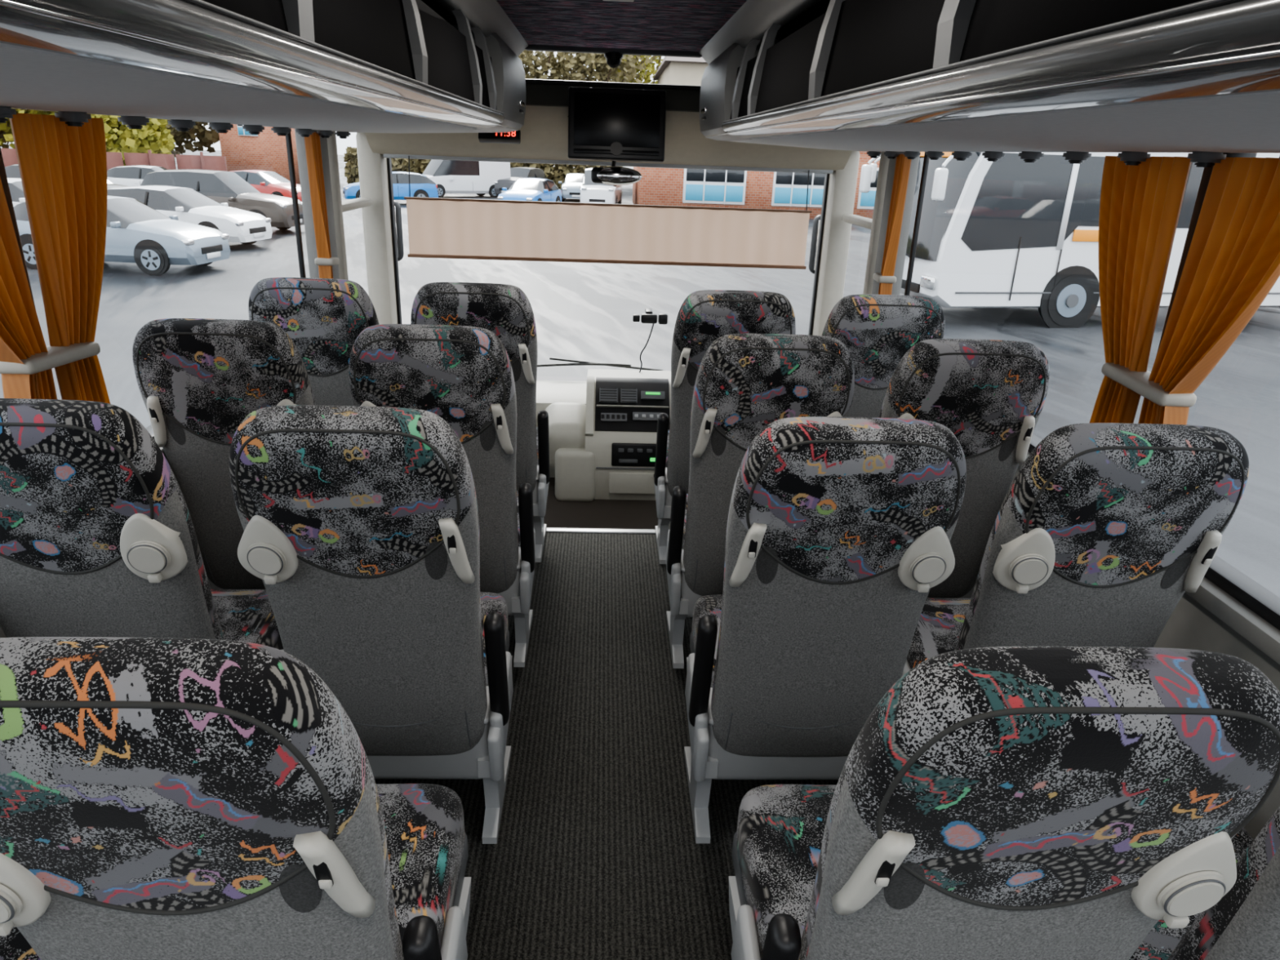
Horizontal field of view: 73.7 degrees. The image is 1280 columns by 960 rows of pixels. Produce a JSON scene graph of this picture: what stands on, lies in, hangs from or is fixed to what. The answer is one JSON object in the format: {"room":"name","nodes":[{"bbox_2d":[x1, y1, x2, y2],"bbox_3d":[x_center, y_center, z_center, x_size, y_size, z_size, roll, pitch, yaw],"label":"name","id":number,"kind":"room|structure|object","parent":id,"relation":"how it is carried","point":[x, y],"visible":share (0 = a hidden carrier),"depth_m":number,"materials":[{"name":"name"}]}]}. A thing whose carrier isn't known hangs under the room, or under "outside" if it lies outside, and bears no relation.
{"room":"vehicle interior","nodes":[
{"label":"vehicle interior","id":0,"kind":"room"},
{"bbox_2d":[0,459,169,637],"bbox_3d":[-1.370,0.105,1.299,0.050,2.420,7.650,1,21,-3],"label":"wall","id":1,"kind":"structure","parent":0,"point":[2,633],"depth_m":1.84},
{"bbox_2d":[159,447,167,459],"bbox_3d":[-1.343,0.484,0.991,0.090,0.045,6.800,1,21,-3],"label":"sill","id":2,"kind":"structure","parent":1,"relation":"attached to","point":[161,448],"depth_m":2.43,"materials":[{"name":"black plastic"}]},
{"bbox_2d":[0,146,36,374],"bbox_3d":[-1.379,-0.359,1.876,0.070,0.890,0.070,1,21,-3],"label":"pillar","id":3,"kind":"structure","parent":2,"relation":"on","point":[2,171],"depth_m":1.81,"materials":[{"name":"black plastic"}]},
{"bbox_2d":[285,131,306,277],"bbox_3d":[-1.456,-1.039,3.641,0.018,0.890,0.025,1,21,-3],"label":"seal","id":4,"kind":"object","parent":2,"relation":"on","point":[288,137],"visible":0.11,"depth_m":3.58,"materials":[{"name":"black rubber"}]},
{"bbox_2d":[0,0,528,138],"bbox_3d":[-0.848,-0.576,0.763,0.913,0.447,7.100,1,21,-3],"label":"luggage rack","id":5,"kind":"object","parent":1,"relation":"attached to","point":[344,67],"visible":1,"depth_m":1.33,"materials":[{"name":"silver metal"}]},
{"bbox_2d":[0,177,57,399],"bbox_3d":[-1.306,-0.299,1.683,0.063,0.802,0.350,1,21,-3],"label":"curtain","id":6,"kind":"object","parent":5,"relation":"hanging from","point":[21,336],"visible":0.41,"depth_m":1.78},
{"bbox_2d":[0,112,110,404],"bbox_3d":[-1.315,-0.410,1.971,0.085,0.802,0.488,1,21,-3],"label":"curtain","id":7,"kind":"object","parent":5,"relation":"hanging from","point":[63,167],"visible":0.79,"depth_m":1.95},
{"bbox_2d":[304,132,339,278],"bbox_3d":[-1.386,-1.087,3.728,0.085,0.802,0.144,1,21,-3],"label":"curtain","id":8,"kind":"object","parent":5,"relation":"hanging from","point":[325,262],"visible":0.72,"depth_m":3.67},
{"bbox_3d":[-1.477,-0.708,4.521,0.110,0.060,0.850,1,21,-3],"label":"sill","id":9,"kind":"structure","parent":1,"relation":"attached to","visible":0},
{"bbox_2d":[326,131,348,279],"bbox_3d":[-1.453,-1.106,4.052,0.100,1.060,0.060,1,21,-3],"label":"pillar","id":10,"kind":"structure","parent":9,"relation":"on","point":[331,140],"depth_m":3.97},
{"bbox_2d":[342,197,372,212],"bbox_3d":[-1.470,-1.387,4.308,0.080,0.040,0.620,1,21,-3],"label":"rail","id":11,"kind":"object","parent":10,"relation":"attached to","point":[356,203],"visible":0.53,"depth_m":4.32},
{"bbox_2d":[466,532,733,959],"bbox_3d":[-0.044,1.363,1.038,0.600,0.050,6.160,1,21,-3],"label":"floor","id":12,"kind":"structure","parent":0,"point":[596,855],"depth_m":2.31,"materials":[{"name":"carpet"}]},
{"bbox_2d":[374,615,515,943],"bbox_3d":[-0.853,1.305,1.112,1.010,0.050,6.400,1,21,-3],"label":"platform","id":13,"kind":"object","parent":12,"relation":"on","point":[470,792],"visible":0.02,"depth_m":2.25,"materials":[{"name":"carpet"}]},
{"bbox_2d":[0,926,40,959],"bbox_3d":[-1.098,0.576,1.283,0.488,1.171,0.763,1,21,-3],"label":"passenger seat","id":14,"kind":"object","parent":13,"relation":"on","point":[13,946],"visible":0.03,"depth_m":1.32,"materials":[{"name":"multicoloured fabric"}]},
{"bbox_2d":[0,398,284,651],"bbox_3d":[-1.127,0.290,2.024,0.488,1.171,0.763,1,21,-3],"label":"passenger seat","id":15,"kind":"object","parent":13,"relation":"on","point":[98,537],"visible":0.71,"depth_m":1.61,"materials":[{"name":"fabric"}]},
{"bbox_2d":[210,588,283,649],"bbox_3d":[-1.140,0.425,2.231,0.430,0.130,0.470,1,24,-3],"label":"cushion","id":16,"kind":"object","parent":15,"relation":"on","point":[246,615],"depth_m":2.24,"materials":[{"name":"fabric"}]},
{"bbox_2d":[132,318,315,589],"bbox_3d":[-1.157,0.009,2.751,0.488,1.171,0.763,1,21,-3],"label":"passenger seat","id":17,"kind":"object","parent":13,"relation":"on","point":[198,380],"visible":0.39,"depth_m":2.29,"materials":[{"name":"fabric"}]},
{"bbox_2d":[0,636,471,959],"bbox_3d":[-0.528,0.586,1.310,0.503,1.171,0.763,1,21,-3],"label":"passenger seat","id":18,"kind":"object","parent":13,"relation":"on","point":[162,798],"visible":1,"depth_m":0.85,"materials":[{"name":"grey fabric"}]},
{"bbox_2d":[375,783,464,950],"bbox_3d":[-0.548,0.721,1.516,0.430,0.130,0.470,1,24,-3],"label":"cushion","id":19,"kind":"object","parent":18,"relation":"on","point":[424,823],"depth_m":1.53,"materials":[{"name":"fabric"}]},
{"bbox_2d":[248,277,378,405],"bbox_3d":[-1.186,-0.271,3.479,0.488,1.171,0.763,1,21,-3],"label":"passenger seat","id":20,"kind":"object","parent":13,"relation":"on","point":[323,318],"visible":0.2,"depth_m":2.98,"materials":[{"name":"fabric"}]},
{"bbox_2d":[229,404,513,844],"bbox_3d":[-0.558,0.300,2.051,0.503,1.171,0.763,1,21,-3],"label":"passenger seat","id":21,"kind":"object","parent":13,"relation":"on","point":[360,525],"visible":0.98,"depth_m":1.69,"materials":[{"name":"fabric"}]},
{"bbox_2d":[480,591,508,685],"bbox_3d":[-0.577,0.436,2.257,0.430,0.130,0.470,1,24,-3],"label":"cushion","id":22,"kind":"object","parent":21,"relation":"on","point":[491,602],"depth_m":2.32,"materials":[{"name":"fabric"}]},
{"bbox_2d":[349,324,535,666],"bbox_3d":[-0.587,0.020,2.778,0.503,1.171,0.763,1,21,-3],"label":"passenger seat","id":23,"kind":"object","parent":13,"relation":"on","point":[463,375],"visible":0.59,"depth_m":2.33,"materials":[{"name":"fabric"}]},
{"bbox_2d":[410,282,549,562],"bbox_3d":[-0.616,-0.260,3.506,0.503,1.171,0.763,1,21,-3],"label":"passenger seat","id":24,"kind":"object","parent":13,"relation":"on","point":[504,310],"visible":0.4,"depth_m":3.04,"materials":[{"name":"fabric"}]},
{"bbox_2d":[546,527,655,533],"bbox_3d":[-0.159,0.240,3.899,0.600,0.026,0.040,1,21,-3],"label":"step nosing","id":25,"kind":"structure","parent":12,"relation":"on","point":[548,529],"depth_m":3.89,"materials":[{"name":"metal"}]},
{"bbox_2d":[653,289,795,564],"bbox_3d":[0.312,-0.243,3.549,0.503,1.171,0.763,1,21,-3],"label":"passenger seat","id":26,"kind":"object","parent":12,"relation":"on","point":[704,317],"visible":0.4,"depth_m":3.08,"materials":[{"name":"fabric"}]},
{"bbox_2d":[668,521,838,875],"bbox_3d":[0.755,1.334,1.188,1.010,0.050,6.400,1,21,-3],"label":"platform","id":27,"kind":"object","parent":12,"relation":"on","point":[730,793],"visible":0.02,"depth_m":2.32,"materials":[{"name":"carpet"}]},
{"bbox_2d":[822,293,945,417],"bbox_3d":[0.867,-0.233,3.576,0.488,1.171,0.763,1,21,-3],"label":"passenger seat","id":28,"kind":"object","parent":27,"relation":"on","point":[877,331],"visible":0.21,"depth_m":3.07,"materials":[{"name":"fabric"}]},
{"bbox_2d":[879,338,1049,598],"bbox_3d":[0.896,0.048,2.848,0.488,1.171,0.763,1,21,-3],"label":"passenger seat","id":29,"kind":"object","parent":27,"relation":"on","point":[991,394],"visible":0.37,"depth_m":2.38,"materials":[{"name":"fabric"}]},
{"bbox_2d":[902,422,1248,675],"bbox_3d":[0.925,0.328,2.121,0.488,1.171,0.763,1,21,-3],"label":"passenger seat","id":30,"kind":"object","parent":27,"relation":"on","point":[1102,531],"visible":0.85,"depth_m":1.68,"materials":[{"name":"fabric"}]},
{"bbox_2d":[906,597,970,669],"bbox_3d":[0.913,0.463,2.328,0.430,0.130,0.470,1,24,-3],"label":"cushion","id":31,"kind":"object","parent":30,"relation":"on","point":[940,622],"depth_m":2.30,"materials":[{"name":"fabric"}]},
{"bbox_2d":[1128,806,1279,959],"bbox_3d":[0.969,0.614,1.381,0.488,1.171,0.763,1,21,-3],"label":"passenger seat","id":32,"kind":"object","parent":27,"relation":"on","point":[1244,924],"visible":0.22,"depth_m":1.10,"materials":[{"name":"grey fabric"}]},
{"bbox_2d":[666,333,854,668],"bbox_3d":[0.341,0.037,2.822,0.503,1.171,0.763,1,21,-3],"label":"passenger seat","id":33,"kind":"object","parent":12,"relation":"on","point":[745,383],"visible":0.48,"depth_m":2.38,"materials":[{"name":"fabric"}]},
{"bbox_2d":[681,493,688,549],"bbox_3d":[0.336,0.173,3.029,0.430,0.130,0.470,1,24,-3],"label":"cushion","id":34,"kind":"object","parent":33,"relation":"on","point":[686,508],"depth_m":2.92,"materials":[{"name":"fabric"}]},
{"bbox_2d":[684,416,966,843],"bbox_3d":[0.370,0.318,2.095,0.503,1.171,0.763,1,21,-3],"label":"passenger seat","id":35,"kind":"object","parent":12,"relation":"on","point":[840,531],"visible":0.99,"depth_m":1.75,"materials":[{"name":"fabric"}]},
{"bbox_2d":[691,595,722,687],"bbox_3d":[0.365,0.453,2.302,0.430,0.130,0.470,1,24,-3],"label":"cushion","id":36,"kind":"object","parent":35,"relation":"on","point":[711,605],"depth_m":2.35,"materials":[{"name":"fabric"}]},
{"bbox_2d":[728,645,1279,959],"bbox_3d":[0.414,0.604,1.354,0.503,1.171,0.763,1,21,-3],"label":"passenger seat","id":37,"kind":"object","parent":12,"relation":"on","point":[1035,802],"visible":1,"depth_m":0.89,"materials":[{"name":"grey fabric"}]},
{"bbox_2d":[736,784,836,957],"bbox_3d":[0.409,0.739,1.561,0.430,0.130,0.470,1,24,-3],"label":"cushion","id":38,"kind":"object","parent":37,"relation":"on","point":[780,830],"depth_m":1.56,"materials":[{"name":"fabric"}]},
{"bbox_2d":[543,477,657,528],"bbox_3d":[-0.193,0.129,4.654,2.620,0.050,1.600,1,21,-3],"label":"floor","id":39,"kind":"structure","parent":0,"point":[596,513],"depth_m":4.46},
{"bbox_2d":[294,128,339,279],"bbox_3d":[-1.459,-0.682,4.022,0.100,1.830,0.140,1,21,-3],"label":"pillar","id":40,"kind":"structure","parent":39,"relation":"on","point":[300,147],"depth_m":3.78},
{"bbox_2d":[355,132,397,324],"bbox_3d":[-1.478,-1.027,4.918,0.135,1.830,0.180,1,21,-3],"label":"pillar","id":41,"kind":"structure","parent":39,"relation":"on","point":[372,166],"depth_m":4.71,"materials":[{"name":"beige plastic"}]},
{"bbox_2d":[386,157,402,324],"bbox_3d":[-1.398,-1.214,4.897,0.015,1.300,0.050,1,21,-3],"label":"seal","id":42,"kind":"object","parent":41,"relation":"attached to","point":[388,160],"depth_m":4.83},
{"bbox_2d":[394,200,404,261],"bbox_3d":[-1.530,-1.642,5.024,0.219,0.718,0.336,1,21,-3],"label":"mirror","id":43,"kind":"object","parent":41,"relation":"attached to","point":[397,206],"visible":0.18,"depth_m":5.17,"materials":[{"name":"black plastic"}]},
{"bbox_2d":[536,368,671,502],"bbox_3d":[-0.195,-0.301,4.866,2.500,0.620,0.815,1,21,-3],"label":"dashboard","id":44,"kind":"object","parent":39,"relation":"on","point":[602,428],"visible":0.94,"depth_m":4.57,"materials":[{"name":"beige plastic"}]},
{"bbox_2d":[599,387,617,403],"bbox_3d":[-0.170,-0.458,4.613,0.100,0.012,0.090,1,63,-3],"label":"air vent","id":45,"kind":"object","parent":44,"relation":"attached to","point":[606,395],"depth_m":4.61,"materials":[{"name":"grey plastic"}]},
{"bbox_2d":[620,388,637,403],"bbox_3d":[-0.060,-0.455,4.618,0.090,0.012,0.090,1,63,-3],"label":"air vent","id":46,"kind":"object","parent":44,"relation":"attached to","point":[627,395],"depth_m":4.61,"materials":[{"name":"grey plastic"}]},
{"bbox_2d":[812,151,859,335],"bbox_3d":[1.104,-0.979,5.040,0.135,1.830,0.180,1,21,-3],"label":"pillar","id":47,"kind":"structure","parent":39,"relation":"on","point":[842,187],"depth_m":4.82,"materials":[{"name":"beige plastic"}]},
{"bbox_2d":[808,214,821,274],"bbox_3d":[1.168,-1.592,5.152,0.219,0.718,0.336,1,21,-3],"label":"mirror","id":48,"kind":"object","parent":47,"relation":"attached to","point":[815,228],"visible":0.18,"depth_m":5.29,"materials":[{"name":"black plastic"}]},
{"bbox_2d":[808,173,829,335],"bbox_3d":[1.034,-1.169,5.012,0.015,1.300,0.050,1,21,-3],"label":"seal","id":49,"kind":"object","parent":47,"relation":"attached to","point":[827,175],"depth_m":4.94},
{"bbox_2d":[496,0,746,52],"bbox_3d":[0.011,-0.767,0.713,0.810,0.020,7.080,1,21,-3],"label":"headliner","id":50,"kind":"object","parent":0,"point":[679,25],"visible":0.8,"depth_m":3.18,"materials":[{"name":"fabric"}]},
{"bbox_2d":[524,44,702,57],"bbox_3d":[-0.123,-2.038,4.025,0.840,0.050,0.060,1,21,-3],"label":"trim","id":51,"kind":"structure","parent":50,"relation":"attached to","point":[531,47],"depth_m":4.01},
{"bbox_2d":[632,307,667,372],"bbox_3d":[0.055,-0.803,5.007,0.202,0.368,0.266,1,21,-3],"label":"camera","id":52,"kind":"object","parent":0,"point":[649,317],"depth_m":4.95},
{"bbox_2d":[871,151,919,295],"bbox_3d":[1.157,-0.634,4.146,0.100,1.830,0.140,1,21,-3],"label":"pillar","id":53,"kind":"structure","parent":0,"point":[900,258],"depth_m":3.90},
{"bbox_2d":[1009,466,1279,839],"bbox_3d":[1.296,0.154,1.425,0.050,2.420,7.650,1,21,-3],"label":"wall","id":54,"kind":"structure","parent":0,"point":[1190,625],"depth_m":1.85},
{"bbox_2d":[478,129,520,143],"bbox_3d":[-0.713,-1.751,4.337,0.210,0.074,0.067,1,21,-3],"label":"digital clock","id":55,"kind":"object","parent":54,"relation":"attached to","point":[513,137],"visible":0.71,"depth_m":4.31,"materials":[{"name":"black plastic"}]},
{"bbox_2d":[364,78,851,173],"bbox_3d":[-0.142,-1.981,4.411,2.580,0.675,0.340,1,21,-3],"label":"trim header","id":56,"kind":"object","parent":54,"relation":"attached to","point":[544,130],"visible":0.24,"depth_m":4.49,"materials":[{"name":"beige plastic"}]},
{"bbox_2d":[404,155,812,269],"bbox_3d":[-0.164,-1.460,4.683,2.220,0.524,0.052,1,21,-3],"label":"blind","id":57,"kind":"object","parent":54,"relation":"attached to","point":[438,227],"visible":1,"depth_m":4.71,"materials":[{"name":"fabric"}]},
{"bbox_2d":[567,86,666,162],"bbox_3d":[-0.114,-1.724,4.148,0.490,0.321,0.411,1,21,-3],"label":"television","id":58,"kind":"object","parent":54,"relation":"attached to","point":[605,124],"visible":1,"depth_m":3.98,"materials":[{"name":"black plastic"}]},
{"bbox_2d":[591,160,642,185],"bbox_3d":[-0.119,-1.630,4.380,0.255,0.214,0.318,1,21,-3],"label":"mirror","id":59,"kind":"object","parent":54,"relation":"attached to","point":[613,175],"visible":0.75,"depth_m":4.26,"materials":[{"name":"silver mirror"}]},
{"bbox_2d":[698,0,1279,167],"bbox_3d":[0.853,-0.544,0.843,0.913,0.447,7.100,1,21,-3],"label":"luggage rack","id":60,"kind":"object","parent":54,"relation":"attached to","point":[1132,79],"visible":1,"depth_m":1.23,"materials":[{"name":"silver metal"}]},
{"bbox_2d":[872,153,911,294],"bbox_3d":[1.127,-1.041,3.846,0.085,0.802,0.144,1,21,-3],"label":"curtain","id":61,"kind":"object","parent":60,"relation":"hanging from","point":[886,278],"visible":0.73,"depth_m":3.79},
{"bbox_2d":[1089,155,1196,423],"bbox_3d":[1.198,-0.363,2.090,0.085,0.802,0.488,1,21,-3],"label":"curtain","id":62,"kind":"object","parent":60,"relation":"hanging from","point":[1140,205],"visible":0.74,"depth_m":2.07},
{"bbox_2d":[1137,157,1279,424],"bbox_3d":[1.211,-0.252,1.802,0.063,0.802,0.350,1,21,-3],"label":"curtain","id":63,"kind":"object","parent":60,"relation":"hanging from","point":[1232,264],"visible":0.65,"depth_m":1.78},
{"bbox_2d":[1018,451,1279,664],"bbox_3d":[1.284,0.533,1.115,0.090,0.045,6.800,1,21,-3],"label":"sill","id":64,"kind":"structure","parent":54,"relation":"attached to","point":[1255,629],"depth_m":1.74,"materials":[{"name":"black plastic"}]},
{"bbox_2d":[904,151,929,295],"bbox_3d":[1.203,-0.990,3.766,0.018,0.890,0.025,1,21,-3],"label":"seal","id":65,"kind":"object","parent":64,"relation":"on","point":[926,161],"visible":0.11,"depth_m":3.71,"materials":[{"name":"black plastic"}]},
{"bbox_2d":[1155,152,1257,355],"bbox_3d":[1.268,-0.310,2.002,0.070,0.890,0.070,1,21,-3],"label":"pillar","id":66,"kind":"structure","parent":64,"relation":"on","point":[1206,173],"depth_m":1.91,"materials":[{"name":"black plastic"}]},
{"bbox_2d":[1027,434,1279,630],"bbox_3d":[1.300,0.498,1.102,0.060,0.030,6.800,1,21,-3],"label":"seal","id":67,"kind":"object","parent":54,"relation":"attached to","point":[1264,602],"depth_m":1.78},
{"bbox_3d":[-0.183,-1.208,4.970,2.440,1.280,0.090,1,21,-3],"label":"windshield","id":68,"kind":"object","parent":54,"relation":"attached to","visible":0},
{"bbox_2d":[537,357,662,370],"bbox_3d":[-0.406,-0.703,5.252,1.102,0.095,0.025,1,21,-3],"label":"windscreen wiper","id":69,"kind":"object","parent":68,"relation":"attached to","point":[580,362],"visible":0.72,"depth_m":5.24,"materials":[{"name":"black plastic"}]},
{"bbox_3d":[1.129,-0.660,4.644,0.110,0.060,0.850,1,21,-3],"label":"sill","id":70,"kind":"structure","parent":54,"relation":"attached to","visible":0},
{"bbox_2d":[862,151,888,294],"bbox_3d":[1.164,-1.058,4.176,0.100,1.060,0.060,1,21,-3],"label":"pillar","id":71,"kind":"structure","parent":70,"relation":"on","point":[884,161],"depth_m":4.08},
{"bbox_2d":[842,213,872,229],"bbox_3d":[1.167,-1.338,4.432,0.080,0.040,0.620,1,21,-3],"label":"rail","id":72,"kind":"object","parent":71,"relation":"attached to","point":[861,221],"visible":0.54,"depth_m":4.44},
{"label":"outside","id":73,"kind":"structure","parent":0,"visible":0},
{"bbox_2d":[0,142,1279,597],"bbox_3d":[-2.685,-22.600,66.254,320.000,0.001,260.000,1,21,-3],"label":"ground","id":74,"kind":"structure","parent":73,"point":[584,312],"depth_m":14.98,"materials":[{"name":"asphalt"}]},
{"bbox_2d":[7,177,25,206],"bbox_3d":[-16.973,-7.590,23.741,4.361,1.505,2.140,5,21,7],"label":"car","id":75,"kind":"object","parent":74,"relation":"on","point":[15,186],"visible":0.02,"depth_m":22.89,"materials":[{"name":"white paint"}]},
{"bbox_2d":[0,108,57,148],"bbox_3d":[-32.100,-19.284,45.333,6.119,6.812,6.227,4,21,6],"label":"tree","id":76,"kind":"object","parent":74,"relation":"on","point":[8,136],"visible":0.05,"depth_m":44.07,"materials":[{"name":"green plant"}]},
{"bbox_2d":[0,148,226,171],"bbox_3d":[-46.693,-15.081,39.618,53.980,2.050,0.220,1,21,-3],"label":"fence","id":77,"kind":"object","parent":74,"relation":"on","point":[201,162],"visible":0.22,"depth_m":40.48,"materials":[{"name":"paint"}]},
{"bbox_2d":[13,195,230,275],"bbox_3d":[-11.359,-5.369,18.495,4.361,1.505,2.140,4,21,5],"label":"car","id":78,"kind":"object","parent":74,"relation":"on","point":[137,233],"visible":0.66,"depth_m":17.78,"materials":[{"name":"silver metal"}]},
{"bbox_2d":[86,113,175,165],"bbox_3d":[-27.930,-18.512,45.420,5.140,5.598,5.733,1,21,-3],"label":"tree","id":79,"kind":"object","parent":74,"relation":"on","point":[119,138],"visible":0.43,"depth_m":44.75,"materials":[{"name":"green plant"}]},
{"bbox_2d":[106,164,167,186],"bbox_3d":[-21.011,-12.868,37.095,4.260,1.505,2.140,1,21,-3],"label":"car","id":80,"kind":"object","parent":74,"relation":"on","point":[128,175],"visible":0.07,"depth_m":36.21,"materials":[{"name":"white paint"}]},
{"bbox_2d":[140,119,219,169],"bbox_3d":[-30.195,-23.309,55.050,6.832,7.486,6.938,1,21,-3],"label":"tree","id":81,"kind":"object","parent":74,"relation":"on","point":[206,137],"visible":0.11,"depth_m":55.43,"materials":[{"name":"green plant"}]},
{"bbox_2d":[106,185,272,244],"bbox_3d":[-12.330,-7.038,22.746,4.563,1.505,2.140,5,21,7],"label":"car","id":82,"kind":"object","parent":74,"relation":"on","point":[189,205],"visible":0.41,"depth_m":21.98,"materials":[{"name":"white paint"}]},
{"bbox_2d":[140,168,304,230],"bbox_3d":[-13.089,-8.766,26.768,4.765,1.795,2.140,3,21,3],"label":"car","id":83,"kind":"object","parent":74,"relation":"on","point":[220,186],"visible":0.34,"depth_m":25.94,"materials":[{"name":"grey metal"}]},
{"bbox_2d":[218,124,300,183],"bbox_3d":[-24.510,-22.101,56.453,3.500,4.600,7.000,1,21,-3],"label":"wall","id":84,"kind":"structure","parent":74,"relation":"on","point":[267,151],"depth_m":53.41,"materials":[{"name":"brick"}]},
{"bbox_2d":[230,169,302,201],"bbox_3d":[-15.980,-12.416,36.399,4.260,1.505,2.140,8,22,16],"label":"car","id":85,"kind":"object","parent":74,"relation":"on","point":[268,182],"visible":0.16,"depth_m":35.55,"materials":[{"name":"red paint"}]},
{"bbox_2d":[342,171,438,199],"bbox_3d":[-12.073,-14.138,41.255,4.361,1.505,2.140,-7,23,-21],"label":"car","id":86,"kind":"object","parent":74,"relation":"on","point":[420,186],"visible":0.57,"depth_m":40.78,"materials":[{"name":"blue paint"}]},
{"bbox_2d":[422,159,511,197],"bbox_3d":[-10.257,-17.460,48.627,5.673,2.545,2.140,-13,26,-35],"label":"van","id":87,"kind":"object","parent":74,"relation":"on","point":[451,176],"visible":0.52,"depth_m":48.04,"materials":[{"name":"white paint"}]},
{"bbox_2d":[343,146,622,193],"bbox_3d":[-10.288,-20.583,57.057,18.423,2.792,2.493,1,21,-3],"label":"hedge","id":88,"kind":"object","parent":74,"relation":"on","point":[557,173],"visible":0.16,"depth_m":56.25,"materials":[{"name":"green plant"}]},
{"bbox_2d":[494,167,547,194],"bbox_3d":[-7.051,-17.722,50.799,2.140,1.695,4.361,8,22,16],"label":"car","id":89,"kind":"object","parent":74,"relation":"on","point":[516,173],"visible":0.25,"depth_m":50.02,"materials":[{"name":"grey paint"}]},
{"bbox_2d":[497,177,561,201],"bbox_3d":[-4.970,-12.930,38.788,2.140,1.505,4.260,6,21,11],"label":"car","id":90,"kind":"object","parent":74,"relation":"on","point":[539,189],"visible":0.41,"depth_m":38.04,"materials":[{"name":"blue paint"}]},
{"bbox_2d":[518,49,568,79],"bbox_3d":[-9.059,-31.846,70.021,9.941,14.123,8.562,1,21,-3],"label":"tree","id":91,"kind":"object","parent":74,"relation":"on","point":[535,73],"visible":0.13,"depth_m":68.14,"materials":[{"name":"green plant"}]},
{"bbox_2d":[558,173,584,201],"bbox_3d":[-3.584,-16.851,49.129,2.140,1.505,4.361,1,21,-3],"label":"car","id":92,"kind":"object","parent":74,"relation":"on","point":[570,188],"visible":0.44,"depth_m":47.62,"materials":[{"name":"silver metal"}]},
{"bbox_2d":[544,51,655,83],"bbox_3d":[-3.331,-31.229,69.169,9.288,13.974,8.692,1,21,-3],"label":"tree","id":93,"kind":"object","parent":74,"relation":"on","point":[575,70],"visible":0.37,"depth_m":67.02,"materials":[{"name":"green plant"}]},
{"bbox_2d":[578,168,622,204],"bbox_3d":[-1.953,-14.873,43.522,2.140,1.945,4.664,3,21,2],"label":"van","id":94,"kind":"object","parent":74,"relation":"on","point":[591,192],"visible":0.7,"depth_m":41.56,"materials":[{"name":"white paint"}]},
{"bbox_2d":[594,54,663,84],"bbox_3d":[-0.503,-33.174,74.674,8.162,13.852,9.324,1,21,-3],"label":"tree","id":95,"kind":"object","parent":74,"relation":"on","point":[650,67],"visible":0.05,"depth_m":72.88,"materials":[{"name":"green plant"}]},
{"bbox_2d":[652,56,708,85],"bbox_3d":[14.561,-26.145,62.898,26.800,10.200,15.800,1,21,-3],"label":"warehouse","id":96,"kind":"structure","parent":74,"relation":"on","point":[673,70],"depth_m":54.53,"materials":[{"name":"paint"}]},
{"bbox_2d":[632,151,879,218],"bbox_3d":[11.981,-16.069,45.766,24.400,3.500,10.000,1,21,-3],"label":"wall","id":97,"kind":"structure","parent":74,"relation":"on","point":[660,186],"depth_m":40.92,"materials":[{"name":"brick"}]},
{"bbox_2d":[682,168,746,204],"bbox_3d":[3.573,-14.175,40.731,3.000,1.900,0.180,1,21,-3],"label":"window","id":98,"kind":"structure","parent":97,"relation":"in","point":[685,181],"depth_m":40.76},
{"bbox_2d":[684,184,743,201],"bbox_3d":[3.558,-13.739,40.867,2.760,0.722,0.060,1,21,-3],"label":"window panel","id":99,"kind":"object","parent":98,"relation":"attached to","point":[693,192],"depth_m":40.84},
{"bbox_2d":[686,168,744,182],"bbox_3d":[3.589,-14.572,40.547,2.760,0.760,0.060,1,21,-3],"label":"window pane","id":100,"kind":"structure","parent":97,"relation":"in","point":[692,175],"depth_m":40.56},
{"bbox_2d":[771,171,823,207],"bbox_3d":[7.767,-14.097,40.930,2.800,1.900,0.180,1,21,-3],"label":"window","id":101,"kind":"structure","parent":97,"relation":"in","point":[778,185],"depth_m":40.94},
{"bbox_2d":[773,186,823,204],"bbox_3d":[7.753,-13.661,41.065,2.576,0.722,0.060,1,21,-3],"label":"window panel","id":102,"kind":"object","parent":101,"relation":"attached to","point":[782,195],"depth_m":41.03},
{"bbox_2d":[775,172,825,185],"bbox_3d":[7.783,-14.494,40.745,2.576,0.760,0.060,1,21,-3],"label":"window pane","id":103,"kind":"structure","parent":97,"relation":"in","point":[782,178],"depth_m":40.75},
{"bbox_2d":[858,151,1279,328],"bbox_3d":[10.607,-4.961,16.899,12.350,3.530,2.960,-3,21,-12],"label":"coach","id":104,"kind":"object","parent":74,"relation":"on","point":[1007,232],"visible":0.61,"depth_m":14.95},
{"bbox_2d":[858,155,880,192],"bbox_3d":[4.769,-5.996,16.498,0.919,0.870,0.371,1,21,-3],"label":"mirror","id":105,"kind":"object","parent":104,"relation":"attached to","point":[866,169],"depth_m":16.51,"materials":[{"name":"white paint"}]},
{"bbox_2d":[901,279,919,293],"bbox_3d":[4.898,-3.710,16.071,0.050,0.160,1.400,-3,21,-12],"label":"grille","id":106,"kind":"object","parent":104,"relation":"attached to","point":[915,284],"depth_m":15.57,"materials":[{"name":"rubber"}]},
{"bbox_2d":[931,155,953,201],"bbox_3d":[5.273,-5.119,14.262,0.803,0.870,0.634,1,21,-3],"label":"mirror","id":107,"kind":"object","parent":104,"relation":"attached to","point":[940,177],"depth_m":14.07,"materials":[{"name":"white paint"}]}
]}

